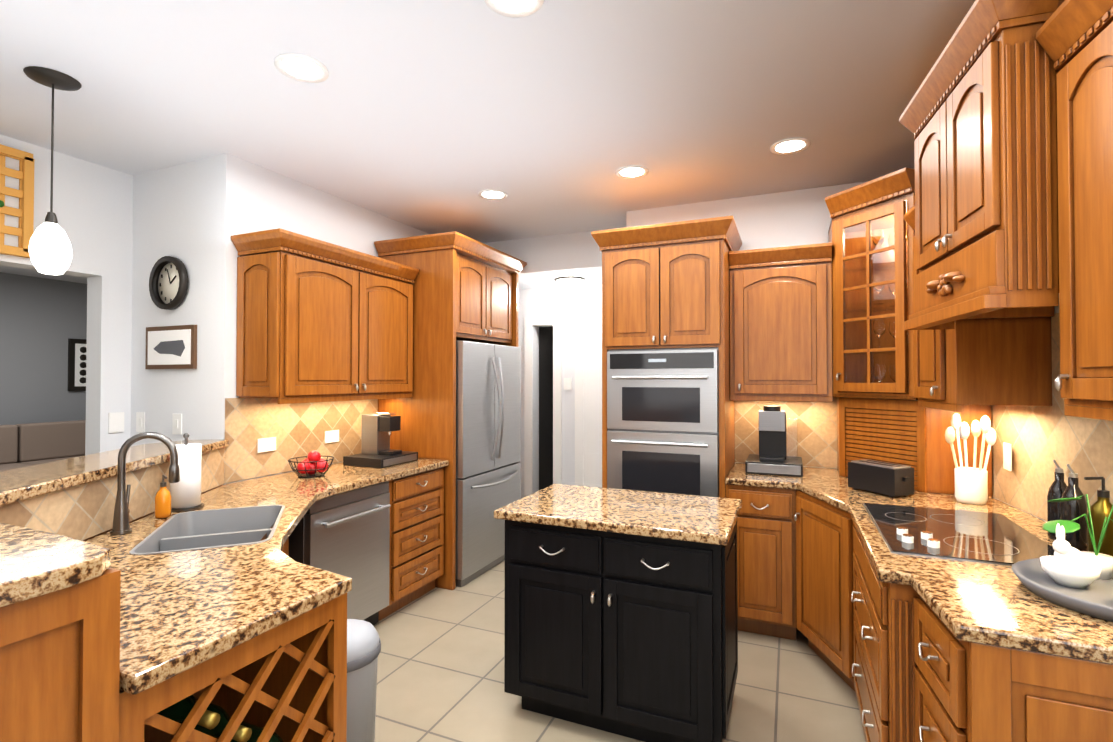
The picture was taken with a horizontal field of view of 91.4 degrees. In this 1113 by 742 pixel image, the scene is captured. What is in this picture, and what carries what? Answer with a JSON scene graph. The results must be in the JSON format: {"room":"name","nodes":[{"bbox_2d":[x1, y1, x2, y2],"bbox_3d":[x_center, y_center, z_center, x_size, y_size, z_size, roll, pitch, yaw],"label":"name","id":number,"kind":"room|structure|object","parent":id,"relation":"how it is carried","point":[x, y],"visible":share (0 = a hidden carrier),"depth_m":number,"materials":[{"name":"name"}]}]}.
{"room":"kitchen","nodes":[
{"label":"kitchen","id":0,"kind":"room"},
{"bbox_2d":[0,272,86,424],"bbox_3d":[-6.989,0.197,5.638,0.150,2.750,9.250,0,-1,23],"label":"wall","id":1,"kind":"structure","parent":0,"point":[43,321],"depth_m":6.72,"materials":[{"name":"paint"}]},
{"bbox_2d":[68,339,86,390],"bbox_3d":[-6.159,-0.075,7.326,0.036,0.680,0.700,0,-1,23],"label":"framed picture","id":2,"kind":"object","parent":1,"relation":"attached to","point":[76,364],"visible":0.25,"depth_m":7.08,"materials":[{"name":"grey"}]},
{"bbox_2d":[0,134,428,484],"bbox_3d":[-2.183,0.167,3.460,1.000,2.750,9.050,0,-1,23],"label":"wall","id":3,"kind":"structure","parent":0,"point":[125,232],"depth_m":3.20,"materials":[{"name":"paint"}]},
{"bbox_2d":[0,144,33,257],"bbox_3d":[-2.890,-0.879,2.630,0.064,0.550,0.550,0,-1,23],"label":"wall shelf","id":4,"kind":"object","parent":3,"relation":"attached to","point":[24,212],"visible":1,"depth_m":2.84,"materials":[{"name":"brown wood"}]},
{"bbox_2d":[108,412,123,432],"bbox_3d":[-2.644,0.309,3.259,0.007,0.120,0.080,0,-1,23],"label":"switch plate","id":5,"kind":"object","parent":3,"relation":"attached to","point":[116,422],"depth_m":3.26,"materials":[{"name":"white plastic"}]},
{"bbox_2d":[136,412,144,431],"bbox_3d":[-2.520,0.310,3.284,0.080,0.120,0.009,0,-1,23],"label":"switch plate","id":6,"kind":"object","parent":3,"relation":"attached to","point":[140,416],"depth_m":3.28,"materials":[{"name":"white plastic"}]},
{"bbox_2d":[149,256,187,309],"bbox_3d":[-2.260,-0.512,3.165,0.310,0.310,0.040,0,-1,23],"label":"clock","id":7,"kind":"object","parent":3,"relation":"attached to","point":[169,287],"visible":0.98,"depth_m":3.17,"materials":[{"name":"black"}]},
{"bbox_2d":[145,325,196,368],"bbox_3d":[-2.256,-0.137,3.170,0.440,0.250,0.023,0,-1,23],"label":"framed map","id":8,"kind":"object","parent":3,"relation":"attached to","point":[171,347],"visible":1,"depth_m":3.15,"materials":[{"name":"brown"}]},
{"bbox_2d":[172,413,181,434],"bbox_3d":[-2.203,0.308,3.148,0.080,0.120,0.009,0,-1,23],"label":"switch plate","id":9,"kind":"object","parent":3,"relation":"attached to","point":[176,418],"depth_m":3.14,"materials":[{"name":"white plastic"}]},
{"bbox_2d":[257,437,275,452],"bbox_3d":[-1.725,0.439,3.232,0.006,0.080,0.120,0,-1,23],"label":"switch plate","id":10,"kind":"object","parent":3,"relation":"attached to","point":[264,444],"depth_m":3.23,"materials":[{"name":"white plastic"}]},
{"bbox_2d":[224,398,377,482],"bbox_3d":[-1.592,0.393,3.551,0.001,0.469,1.210,0,-1,23],"label":"backsplash","id":11,"kind":"structure","parent":3,"relation":"attached to","point":[297,429],"depth_m":3.35,"materials":[{"name":"tile"}]},
{"bbox_2d":[231,228,418,403],"bbox_3d":[-1.414,-0.281,3.495,0.385,0.938,1.182,0,-1,23],"label":"upper cabinet","id":12,"kind":"object","parent":3,"relation":"attached to","point":[320,321],"visible":1,"depth_m":3.16,"materials":[{"name":"brown wood"}]},
{"bbox_2d":[325,430,338,442],"bbox_3d":[-1.527,0.445,3.691,0.006,0.080,0.120,0,-1,23],"label":"switch plate","id":13,"kind":"object","parent":3,"relation":"attached to","point":[330,436],"depth_m":3.69,"materials":[{"name":"white plastic"}]},
{"bbox_2d":[0,0,974,283],"bbox_3d":[-2.357,-1.256,3.582,10.300,0.100,9.400,0,-1,23],"label":"ceiling","id":14,"kind":"structure","parent":0,"point":[438,116],"depth_m":2.42,"materials":[{"name":"paint"}]},
{"bbox_2d":[23,66,81,274],"bbox_3d":[-2.105,-0.814,2.264,0.180,0.819,0.180,0,-1,23],"label":"pendant lamp","id":15,"kind":"object","parent":14,"relation":"hanging from","point":[50,250],"visible":1,"depth_m":2.23,"materials":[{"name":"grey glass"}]},
{"bbox_2d":[274,53,328,82],"bbox_3d":[-1.028,-1.222,2.192,0.199,0.006,0.199,0,-1,17],"label":"recessed light","id":16,"kind":"object","parent":14,"relation":"in","point":[300,67],"depth_m":2.19,"materials":[{"name":"white"}]},
{"bbox_2d":[478,189,507,199],"bbox_3d":[-0.433,-1.201,3.700,0.199,0.006,0.199,0,-1,17],"label":"recessed light","id":17,"kind":"object","parent":14,"relation":"in","point":[490,194],"depth_m":3.69,"materials":[{"name":"white"}]},
{"bbox_2d":[484,0,543,16],"bbox_3d":[-0.140,-1.227,1.777,0.199,0.006,0.199,0,-1,-1],"label":"recessed light","id":18,"kind":"object","parent":14,"relation":"in","point":[509,8],"depth_m":1.83,"materials":[{"name":"white"}]},
{"bbox_2d":[616,165,648,178],"bbox_3d":[0.459,-1.206,3.294,0.199,0.006,0.199,0,-1,14],"label":"recessed light","id":19,"kind":"object","parent":14,"relation":"in","point":[633,171],"depth_m":3.29,"materials":[{"name":"white"}]},
{"bbox_2d":[770,138,809,154],"bbox_3d":[1.259,-1.211,2.928,0.199,0.006,0.199,0,-1,-1],"label":"recessed light","id":20,"kind":"object","parent":14,"relation":"in","point":[791,145],"depth_m":2.92,"materials":[{"name":"white"}]},
{"bbox_2d":[483,227,625,276],"bbox_3d":[-0.090,-1.034,4.862,1.750,0.310,0.150,0,-1,23],"label":"wall","id":21,"kind":"structure","parent":0,"point":[565,253],"depth_m":4.75,"materials":[{"name":"paint"}]},
{"bbox_2d":[518,284,601,497],"bbox_3d":[0.602,0.205,6.262,1.900,2.750,1.700,0,-1,23],"label":"wall","id":22,"kind":"structure","parent":0,"point":[567,304],"depth_m":5.71,"materials":[{"name":"paint"}]},
{"bbox_2d":[524,316,561,496],"bbox_3d":[-0.143,0.502,5.641,0.420,2.140,0.017,0,-1,23],"label":"trim","id":23,"kind":"structure","parent":22,"relation":"attached to","point":[556,321],"depth_m":5.67,"materials":[{"name":"white"}]},
{"bbox_2d":[564,378,571,389],"bbox_3d":[0.114,0.130,5.534,0.080,0.120,0.017,0,-1,23],"label":"switch plate","id":24,"kind":"object","parent":22,"relation":"attached to","point":[567,381],"depth_m":5.52,"materials":[{"name":"white plastic"}]},
{"bbox_2d":[575,313,601,487],"bbox_3d":[0.658,0.497,5.290,1.027,2.140,0.027,0,-1,23],"label":"door","id":25,"kind":"structure","parent":22,"relation":"attached to","point":[588,399],"depth_m":5.44,"materials":[{"name":"white"}]},
{"bbox_2d":[519,270,601,289],"bbox_3d":[0.137,-1.029,5.199,1.900,0.310,0.650,0,-1,23],"label":"ceiling","id":26,"kind":"structure","parent":0,"point":[548,281],"depth_m":5.18,"materials":[{"name":"paint"}]},
{"bbox_2d":[554,276,585,286],"bbox_3d":[0.127,-0.839,5.174,0.300,0.070,0.300,0,-1,23],"label":"hall ceiling light","id":27,"kind":"object","parent":26,"relation":"attached to","point":[570,281],"visible":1,"depth_m":5.09,"materials":[{"name":"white glass"}]},
{"bbox_2d":[373,560,865,741],"bbox_3d":[-2.357,1.593,3.543,10.300,0.100,9.400,0,-1,23],"label":"floor","id":28,"kind":"structure","parent":0,"point":[440,667],"depth_m":2.62,"materials":[{"name":"tile"}]},
{"bbox_2d":[0,420,85,471],"bbox_3d":[-5.795,1.092,6.337,0.980,0.980,2.600,0,-1,23],"label":"sofa","id":29,"kind":"object","parent":28,"relation":"on","point":[26,445],"visible":0.19,"depth_m":6.18,"materials":[{"name":"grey fabric"}]},
{"bbox_2d":[0,531,159,741],"bbox_3d":[-1.310,0.949,1.059,0.848,1.120,0.450,0,-1,23],"label":"base cabinet","id":30,"kind":"object","parent":28,"relation":"on","point":[60,667],"depth_m":0.99,"materials":[{"name":"brown wood"}]},
{"bbox_2d":[0,447,346,741],"bbox_3d":[-1.720,0.959,1.748,1.313,1.120,2.174,0,-1,23],"label":"base cabinet","id":31,"kind":"object","parent":28,"relation":"on","point":[287,682],"depth_m":1.63,"materials":[{"name":"brown wood"}]},
{"bbox_2d":[0,439,448,694],"bbox_3d":[-1.358,0.506,2.163,1.862,0.284,3.565,0,-1,23],"label":"countertop","id":32,"kind":"structure","parent":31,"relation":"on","point":[181,611],"depth_m":1.52,"materials":[{"name":"stone"}]},
{"bbox_2d":[110,432,179,534],"bbox_3d":[-1.570,0.420,2.065,0.193,0.376,0.160,0,-1,23],"label":"faucet","id":33,"kind":"object","parent":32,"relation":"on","point":[121,525],"visible":1,"depth_m":2.04,"materials":[{"name":"silver metal"}]},
{"bbox_2d":[155,475,170,517],"bbox_3d":[-1.635,0.521,2.260,0.064,0.178,0.055,0,-1,23],"label":"soap bottle","id":34,"kind":"object","parent":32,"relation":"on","point":[163,502],"visible":1,"depth_m":2.24,"materials":[{"name":"orange plastic"}]},
{"bbox_2d":[170,433,203,511],"bbox_3d":[-1.654,0.445,2.421,0.136,0.336,0.136,0,-1,23],"label":"paper towel","id":35,"kind":"object","parent":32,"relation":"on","point":[185,491],"visible":0.92,"depth_m":2.38,"materials":[{"name":"white paper"}]},
{"bbox_2d":[288,450,334,477],"bbox_3d":[-1.461,0.548,3.236,0.256,0.152,0.256,0,-1,23],"label":"fruit basket","id":36,"kind":"object","parent":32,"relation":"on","point":[314,463],"visible":1,"depth_m":3.20,"materials":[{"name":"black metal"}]},
{"bbox_2d":[343,412,417,467],"bbox_3d":[-1.200,0.459,3.735,0.325,0.344,0.380,0,-1,23],"label":"coffee maker","id":37,"kind":"object","parent":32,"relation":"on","point":[378,428],"visible":1,"depth_m":3.71,"materials":[{"name":"black plastic"}]},
{"bbox_2d":[289,481,390,624],"bbox_3d":[-1.392,1.102,3.134,0.681,0.872,0.600,0,-1,23],"label":"dishwasher","id":38,"kind":"object","parent":28,"relation":"on","point":[347,534],"visible":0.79,"depth_m":3.03,"materials":[{"name":"silver metal"}]},
{"bbox_2d":[346,619,380,741],"bbox_3d":[-0.786,1.232,2.013,0.272,0.579,0.296,0,-1,23],"label":"trash bin","id":39,"kind":"object","parent":28,"relation":"on","point":[363,645],"visible":0.5,"depth_m":1.94,"materials":[{"name":"grey plastic"},{"name":"stainless steel"},{"name":"black plastic"}]},
{"bbox_2d":[379,467,443,620],"bbox_3d":[-1.169,1.108,3.696,0.652,0.874,0.580,0,-1,23],"label":"base cabinet","id":40,"kind":"object","parent":28,"relation":"on","point":[416,556],"visible":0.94,"depth_m":3.54,"materials":[{"name":"brown wood"}]},
{"bbox_2d":[374,231,526,589],"bbox_3d":[-0.820,0.294,4.428,0.732,2.523,1.120,0,-1,23],"label":"surround","id":41,"kind":"object","parent":28,"relation":"on","point":[465,288],"visible":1,"depth_m":3.95,"materials":[{"name":"brown wood"}]},
{"bbox_2d":[456,340,520,586],"bbox_3d":[-0.776,0.670,4.404,0.772,1.770,0.910,0,-1,23],"label":"fridge","id":42,"kind":"object","parent":28,"relation":"on","point":[488,429],"visible":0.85,"depth_m":4.14,"materials":[{"name":"silver metal"}]},
{"bbox_2d":[504,520,737,741],"bbox_3d":[0.300,1.091,2.476,0.954,0.876,0.630,0,-1,23],"label":"kitchen island","id":43,"kind":"object","parent":28,"relation":"on","point":[631,636],"visible":0.96,"depth_m":2.20,"materials":[{"name":"black wood"}]},
{"bbox_2d":[494,484,741,545],"bbox_3d":[0.308,0.634,2.501,0.990,0.038,0.670,0,-1,23],"label":"island countertop","id":44,"kind":"structure","parent":43,"relation":"on","point":[701,519],"depth_m":2.36,"materials":[{"name":"stone"}]},
{"bbox_2d":[591,216,741,497],"bbox_3d":[0.748,0.325,3.590,0.870,2.438,0.683,0,-1,23],"label":"tall cabinet","id":45,"kind":"object","parent":28,"relation":"on","point":[668,415],"visible":0.71,"depth_m":3.32,"materials":[{"name":"brown wood"}]},
{"bbox_2d":[726,484,801,636],"bbox_3d":[1.287,1.103,3.337,0.418,0.874,0.701,0,-1,23],"label":"base cabinet","id":46,"kind":"object","parent":28,"relation":"on","point":[757,520],"depth_m":3.10,"materials":[{"name":"brown wood"}]},
{"bbox_2d":[778,488,849,685],"bbox_3d":[1.729,1.098,2.910,0.962,0.874,1.137,0,-1,23],"label":"base cabinet","id":47,"kind":"object","parent":28,"relation":"on","point":[814,534],"depth_m":2.79,"materials":[{"name":"brown wood"}]},
{"bbox_2d":[725,463,1112,663],"bbox_3d":[1.419,0.632,2.372,1.428,0.038,2.382,0,-1,23],"label":"countertop","id":48,"kind":"structure","parent":47,"relation":"on","point":[993,604],"depth_m":1.54,"materials":[{"name":"stone"}]},
{"bbox_2d":[745,406,802,476],"bbox_3d":[1.368,0.422,3.411,0.320,0.408,0.345,0,-1,23],"label":"coffee maker","id":49,"kind":"object","parent":48,"relation":"on","point":[772,458],"visible":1,"depth_m":3.31,"materials":[{"name":"black plastic"}]},
{"bbox_2d":[848,459,913,496],"bbox_3d":[1.652,0.543,2.760,0.140,0.148,0.275,0,-1,-22],"label":"toaster","id":50,"kind":"object","parent":48,"relation":"on","point":[890,479],"visible":1,"depth_m":2.69,"materials":[{"name":"black plastic"}]},
{"bbox_2d":[837,397,991,496],"bbox_3d":[1.960,0.389,3.070,0.639,0.466,0.659,0,-1,23],"label":"appliance garage","id":51,"kind":"object","parent":48,"relation":"on","point":[911,433],"visible":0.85,"depth_m":2.83,"materials":[{"name":"brown wood"}]},
{"bbox_2d":[863,503,1054,565],"bbox_3d":[1.500,0.593,2.053,0.515,0.032,0.760,0,-1,23],"label":"cooktop","id":52,"kind":"object","parent":48,"relation":"in","point":[988,538],"visible":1,"depth_m":1.98,"materials":[{"name":"black glass"}]},
{"bbox_2d":[945,413,996,504],"bbox_3d":[1.943,0.409,2.546,0.200,0.410,0.179,0,-1,23],"label":"utensil crock","id":53,"kind":"object","parent":48,"relation":"on","point":[971,485],"visible":1,"depth_m":2.51,"materials":[{"name":"white ceramic"}]},
{"bbox_2d":[1047,460,1066,539],"bbox_3d":[1.815,0.464,1.957,0.068,0.285,0.066,0,-1,23],"label":"oil bottle","id":54,"kind":"object","parent":48,"relation":"on","point":[1057,487],"visible":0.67,"depth_m":1.95,"materials":[{"name":"black glass"}]},
{"bbox_2d":[1011,494,1112,621],"bbox_3d":[1.489,0.449,1.440,0.450,0.300,0.501,0,-1,23],"label":"decorative tray","id":55,"kind":"object","parent":48,"relation":"on","point":[1067,575],"visible":1,"depth_m":1.48,"materials":[{"name":"grey ceramic"}]},
{"bbox_2d":[1060,464,1087,549],"bbox_3d":[1.773,0.462,1.861,0.068,0.285,0.066,0,-1,23],"label":"oil bottle","id":56,"kind":"object","parent":48,"relation":"on","point":[1070,511],"visible":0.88,"depth_m":1.84,"materials":[{"name":"black glass"}]},
{"bbox_2d":[1084,476,1112,555],"bbox_3d":[1.731,0.469,1.721,0.082,0.268,0.072,0,-1,23],"label":"pump bottle","id":57,"kind":"object","parent":48,"relation":"on","point":[1100,508],"visible":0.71,"depth_m":1.71,"materials":[{"name":"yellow glass"}]},
{"bbox_2d":[850,516,885,741],"bbox_3d":[1.471,1.084,1.924,0.657,0.874,0.878,0,-1,23],"label":"base cabinet","id":58,"kind":"object","parent":28,"relation":"on","point":[867,593],"depth_m":1.99,"materials":[{"name":"brown wood"}]},
{"bbox_2d":[886,583,1112,741],"bbox_3d":[1.313,1.076,1.329,0.798,0.874,0.375,0,-1,23],"label":"base cabinet","id":59,"kind":"object","parent":28,"relation":"on","point":[904,663],"depth_m":1.27,"materials":[{"name":"brown wood"}]},
{"bbox_2d":[626,181,867,468],"bbox_3d":[1.796,0.169,3.598,2.700,2.750,0.150,0,-1,23],"label":"wall","id":60,"kind":"structure","parent":0,"point":[787,218],"depth_m":3.67,"materials":[{"name":"paint"}]},
{"bbox_2d":[728,242,832,401],"bbox_3d":[1.426,-0.282,3.469,0.584,0.938,0.385,0,-1,23],"label":"upper cabinet","id":61,"kind":"object","parent":60,"relation":"attached to","point":[780,323],"visible":1,"depth_m":3.32,"materials":[{"name":"brown wood"}]},
{"bbox_2d":[734,397,836,467],"bbox_3d":[1.811,0.392,3.500,1.264,0.469,0.001,0,-1,23],"label":"backsplash","id":62,"kind":"structure","parent":60,"relation":"attached to","point":[815,436],"depth_m":3.58,"materials":[{"name":"tile"}]},
{"bbox_2d":[992,306,1059,521],"bbox_3d":[1.466,0.124,0.307,0.208,2.750,6.185,0,-1,18],"label":"wall","id":63,"kind":"structure","parent":0,"point":[1056,309],"depth_m":2.26,"materials":[{"name":"paint"}]},
{"bbox_2d":[825,167,917,399],"bbox_3d":[1.925,-0.440,3.075,0.717,1.183,0.716,0,-1,23],"label":"upper cabinet","id":64,"kind":"object","parent":63,"relation":"attached to","point":[871,235],"visible":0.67,"depth_m":3.09,"materials":[{"name":"brown wood"}]},
{"bbox_2d":[904,205,1051,411],"bbox_3d":[1.868,-0.311,2.456,0.379,0.966,0.491,0,-1,18],"label":"upper cabinet","id":65,"kind":"object","parent":63,"relation":"attached to","point":[999,361],"visible":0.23,"depth_m":2.23,"materials":[{"name":"brown wood"}]},
{"bbox_2d":[899,0,1064,329],"bbox_3d":[1.612,-0.649,1.889,0.517,0.937,0.860,0,-1,18],"label":"wall cabinet","id":66,"kind":"object","parent":63,"relation":"attached to","point":[978,118],"visible":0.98,"depth_m":1.65,"materials":[{"name":"brown wood"}]},
{"bbox_2d":[991,405,995,497],"bbox_3d":[2.258,0.202,2.941,0.001,0.834,0.677,0,-1,23],"label":"backsplash","id":67,"kind":"structure","parent":63,"relation":"attached to","point":[993,451],"depth_m":2.65,"materials":[{"name":"tile"}]},
{"bbox_2d":[1003,442,1011,470],"bbox_3d":[2.050,0.388,2.467,0.007,0.120,0.080,0,-1,23],"label":"switch plate","id":68,"kind":"object","parent":63,"relation":"attached to","point":[1007,453],"depth_m":2.46,"materials":[{"name":"white plastic"}]},
{"bbox_2d":[995,313,1112,520],"bbox_3d":[1.753,0.182,1.475,0.233,0.834,2.417,0,-1,23],"label":"backsplash","id":69,"kind":"structure","parent":63,"relation":"attached to","point":[1039,439],"depth_m":2.19,"materials":[{"name":"tile"}]},
{"bbox_2d":[1036,0,1112,420],"bbox_3d":[1.494,-0.427,1.295,0.380,1.098,0.420,0,-1,18],"label":"upper cabinet","id":70,"kind":"object","parent":63,"relation":"attached to","point":[1074,38],"visible":1,"depth_m":1.41,"materials":[{"name":"brown wood"}]}
]}

